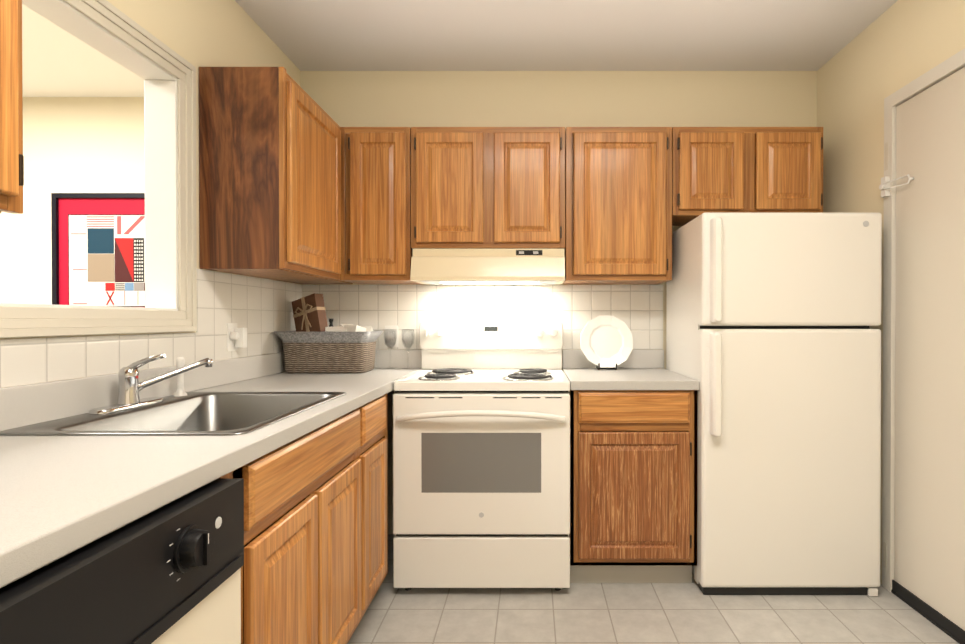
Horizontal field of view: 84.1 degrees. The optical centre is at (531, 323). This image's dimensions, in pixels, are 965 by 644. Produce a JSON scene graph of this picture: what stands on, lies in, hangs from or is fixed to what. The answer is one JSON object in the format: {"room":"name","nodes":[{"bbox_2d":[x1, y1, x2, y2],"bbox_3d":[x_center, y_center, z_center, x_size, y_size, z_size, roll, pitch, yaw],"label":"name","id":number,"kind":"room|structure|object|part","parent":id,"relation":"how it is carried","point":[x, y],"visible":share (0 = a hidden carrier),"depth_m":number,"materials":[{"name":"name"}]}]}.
{"room":"kitchen","nodes":[
{"label":"kitchen","id":0,"kind":"room"},
{"bbox_2d":[0,97,144,303],"bbox_3d":[-2.967,-0.113,3.315,3.190,2.536,0.120,0,0,0],"label":"wall","id":1,"kind":"structure","parent":0,"point":[83,144],"depth_m":3.25,"materials":[{"name":"beige paint"}]},
{"bbox_2d":[51,193,144,307],"bbox_3d":[-2.498,-0.381,3.236,0.812,0.814,0.030,0,0,0],"label":"framed picture","id":2,"kind":"object","parent":1,"relation":"attached to","point":[98,249],"visible":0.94,"depth_m":3.24,"materials":[{"name":"black"}]},
{"bbox_2d":[0,0,300,387],"bbox_3d":[-1.318,-0.099,1.124,0.110,2.536,4.500,0,0,0],"label":"wall","id":3,"kind":"structure","parent":0,"point":[197,34],"depth_m":2.05,"materials":[{"name":"beige paint"}]},
{"bbox_2d":[0,0,23,213],"bbox_3d":[-1.090,-0.575,0.426,0.342,0.751,1.110,0,0,0],"label":"upper cabinet","id":4,"kind":"object","parent":3,"relation":"attached to","point":[11,151],"visible":1,"depth_m":0.94,"materials":[{"name":"brown wood"}]},
{"bbox_2d":[0,0,196,337],"bbox_3d":[-1.309,-0.456,1.482,0.133,0.977,0.982,0,0,0],"label":"window","id":5,"kind":"structure","parent":3,"relation":"in","point":[166,73],"depth_m":1.89,"materials":[{"name":"white paint"}]},
{"bbox_2d":[0,269,303,387],"bbox_3d":[-1.259,-0.026,1.494,0.007,0.353,2.840,0,0,0],"label":"tile backsplash","id":6,"kind":"structure","parent":3,"relation":"attached to","point":[260,310],"depth_m":1.98,"materials":[{"name":"white tile"}]},
{"bbox_2d":[227,323,246,350],"bbox_3d":[-1.234,0.057,2.231,0.042,0.116,0.079,0,0,0],"label":"electrical outlet","id":7,"kind":"object","parent":6,"relation":"attached to","point":[236,337],"visible":1,"depth_m":2.23,"materials":[{"name":"white plastic"}]},
{"bbox_2d":[199,67,352,283],"bbox_3d":[-1.089,-0.592,2.462,0.342,0.765,0.892,0,0,0],"label":"upper cabinet","id":8,"kind":"object","parent":3,"relation":"attached to","point":[270,149],"visible":0.98,"depth_m":2.02,"materials":[{"name":"brown wood"}]},
{"bbox_2d":[22,0,897,96],"bbox_3d":[-1.378,-1.392,1.006,6.370,0.050,4.480,0,0,0],"label":"ceiling","id":9,"kind":"structure","parent":0,"point":[559,35],"depth_m":2.56,"materials":[{"name":"white paint"}]},
{"bbox_2d":[300,71,816,533],"bbox_3d":[0.217,-0.111,2.974,3.180,2.536,0.120,0,0,0],"label":"wall","id":10,"kind":"structure","parent":0,"point":[410,99],"depth_m":2.91,"materials":[{"name":"beige paint"}]},
{"bbox_2d":[340,127,419,283],"bbox_3d":[-0.772,-0.589,2.750,0.352,0.751,0.316,0,0,0],"label":"upper cabinet","id":11,"kind":"object","parent":10,"relation":"attached to","point":[376,248],"visible":0.94,"depth_m":2.59,"materials":[{"name":"brown wood"}]},
{"bbox_2d":[304,285,662,369],"bbox_3d":[-0.257,0.023,2.910,1.950,0.469,0.007,0,0,0],"label":"tile backsplash","id":12,"kind":"structure","parent":10,"relation":"attached to","point":[640,307],"depth_m":2.91,"materials":[{"name":"white tile"}]},
{"bbox_2d":[385,326,397,346],"bbox_3d":[-0.764,0.070,2.903,0.072,0.116,0.007,0,0,0],"label":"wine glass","id":13,"kind":"object","parent":12,"relation":"attached to","point":[390,332],"visible":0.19,"depth_m":2.90,"materials":[{"name":"clear glass"}]},
{"bbox_2d":[410,249,564,284],"bbox_3d":[-0.212,-0.287,2.733,0.745,0.163,0.340,0,0,0],"label":"range hood","id":14,"kind":"object","parent":10,"relation":"attached to","point":[487,266],"visible":0.98,"depth_m":2.58,"materials":[{"name":"beige metal"}]},
{"bbox_2d":[411,127,564,248],"bbox_3d":[-0.214,-0.668,2.749,0.757,0.593,0.316,0,0,0],"label":"upper cabinet","id":15,"kind":"object","parent":10,"relation":"attached to","point":[487,187],"visible":0.98,"depth_m":2.59,"materials":[{"name":"brown wood"}]},
{"bbox_2d":[562,127,671,283],"bbox_3d":[0.428,-0.589,2.749,0.520,0.751,0.316,0,0,0],"label":"upper cabinet","id":16,"kind":"object","parent":10,"relation":"attached to","point":[618,205],"visible":0.98,"depth_m":2.59,"materials":[{"name":"brown wood"}]},
{"bbox_2d":[672,127,822,225],"bbox_3d":[1.060,-0.748,2.748,0.738,0.433,0.316,0,0,0],"label":"upper cabinet","id":17,"kind":"object","parent":10,"relation":"attached to","point":[747,169],"visible":0.9,"depth_m":2.59,"materials":[{"name":"brown wood"}]},
{"bbox_2d":[348,534,958,643],"bbox_3d":[0.217,1.195,0.911,3.180,0.050,4.260,0,0,0],"label":"floor","id":18,"kind":"structure","parent":0,"point":[632,613],"depth_m":2.10,"materials":[{"name":"tile"}]},
{"bbox_2d":[0,479,243,643],"bbox_3d":[-0.881,0.737,0.743,0.704,0.868,0.603,0,0,0],"label":"dishwasher","id":19,"kind":"object","parent":18,"relation":"on","point":[169,573],"visible":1,"depth_m":0.79,"materials":[{"name":"black"}]},
{"bbox_2d":[218,465,245,643],"bbox_3d":[-0.927,0.734,0.731,0.668,0.874,0.673,0,0,0],"label":"base cabinet","id":20,"kind":"object","parent":18,"relation":"on","point":[240,473],"depth_m":1.13,"materials":[{"name":"brown"}]},
{"bbox_2d":[0,293,422,587],"bbox_3d":[-0.927,0.146,1.395,0.665,0.578,3.035,0,0,0],"label":"countertop","id":21,"kind":"structure","parent":20,"relation":"on","point":[84,461],"depth_m":1.33,"materials":[{"name":"laminate"}]},
{"bbox_2d":[0,353,345,434],"bbox_3d":[-0.942,0.261,1.554,0.578,0.347,0.705,0,0,0],"label":"sink","id":22,"kind":"object","parent":21,"relation":"in","point":[131,401],"depth_m":1.56,"materials":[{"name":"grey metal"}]},
{"bbox_2d":[274,293,382,372],"bbox_3d":[-1.010,0.046,2.682,0.467,0.394,0.272,0,0,0],"label":"basket","id":23,"kind":"object","parent":21,"relation":"on","point":[314,347],"depth_m":2.59,"materials":[{"name":"wicker"}]},
{"bbox_3d":[-0.759,0.136,2.857,0.068,0.211,0.068,0,0,0],"label":"glass","id":24,"kind":"part","parent":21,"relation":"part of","materials":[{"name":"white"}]},
{"bbox_3d":[-0.662,0.136,2.850,0.068,0.211,0.068,0,0,0],"label":"glass","id":25,"kind":"part","parent":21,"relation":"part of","materials":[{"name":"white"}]},
{"bbox_2d":[246,393,387,643],"bbox_3d":[-0.926,0.729,1.657,0.668,0.874,1.212,0,0,0],"label":"base cabinet","id":26,"kind":"object","parent":18,"relation":"on","point":[314,568],"depth_m":1.50,"materials":[{"name":"brown wood"}]},
{"bbox_2d":[393,320,569,590],"bbox_3d":[-0.213,0.572,2.528,0.754,1.176,0.684,0,0,0],"label":"range","id":27,"kind":"object","parent":18,"relation":"on","point":[481,478],"visible":1,"depth_m":2.25,"materials":[{"name":"white metal"}]},
{"bbox_2d":[569,389,696,582],"bbox_3d":[0.443,0.723,2.603,0.550,0.874,0.626,0,0,0],"label":"base cabinet","id":28,"kind":"object","parent":18,"relation":"on","point":[633,486],"visible":0.81,"depth_m":2.29,"materials":[{"name":"brown wood"}]},
{"bbox_2d":[562,316,698,389],"bbox_3d":[0.443,0.122,2.598,0.549,0.323,0.627,0,0,0],"label":"countertop","id":29,"kind":"structure","parent":28,"relation":"on","point":[606,359],"depth_m":2.80,"materials":[{"name":"laminate"}]},
{"bbox_3d":[0.395,0.094,2.802,0.277,0.271,0.065,0,0,0],"label":"plate","id":30,"kind":"part","parent":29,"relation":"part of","materials":[{"name":"white ceramic"}]},
{"bbox_2d":[666,213,881,595],"bbox_3d":[1.102,0.344,2.534,0.762,1.632,0.673,0,0,0],"label":"refrigerator","id":31,"kind":"object","parent":18,"relation":"on","point":[773,343],"visible":0.83,"depth_m":2.25,"materials":[{"name":"white metal"}]},
{"bbox_2d":[817,0,964,583],"bbox_3d":[1.682,-0.098,0.893,0.250,2.536,4.040,0,0,0],"label":"wall","id":32,"kind":"structure","parent":0,"point":[872,66],"depth_m":2.43,"materials":[{"name":"beige paint"}]},
{"bbox_2d":[882,48,964,591],"bbox_3d":[1.610,0.089,1.892,0.124,2.149,0.913,0,0,0],"label":"door frame","id":33,"kind":"structure","parent":32,"relation":"attached to","point":[936,74],"depth_m":2.30,"materials":[{"name":"white paint"}]},
{"bbox_2d":[891,580,964,643],"bbox_3d":[1.613,1.136,1.898,0.119,0.054,0.805,0,0,0],"label":"door threshold sill","id":34,"kind":"structure","parent":32,"relation":"attached to","point":[951,629],"depth_m":2.08,"materials":[{"name":"black"}]},
{"bbox_2d":[894,67,964,630],"bbox_3d":[1.586,0.113,1.892,0.045,2.079,0.797,0,0,0],"label":"door","id":35,"kind":"structure","parent":32,"relation":"in","point":[929,562],"depth_m":2.08,"materials":[{"name":"beige paint"}]},
{"bbox_2d":[879,174,913,196],"bbox_3d":[1.539,-0.593,2.252,0.034,0.084,0.156,0,0,-5],"label":"door latch","id":36,"kind":"object","parent":35,"relation":"attached to","point":[884,187],"depth_m":2.30,"materials":[{"name":"white plastic"}]}
]}

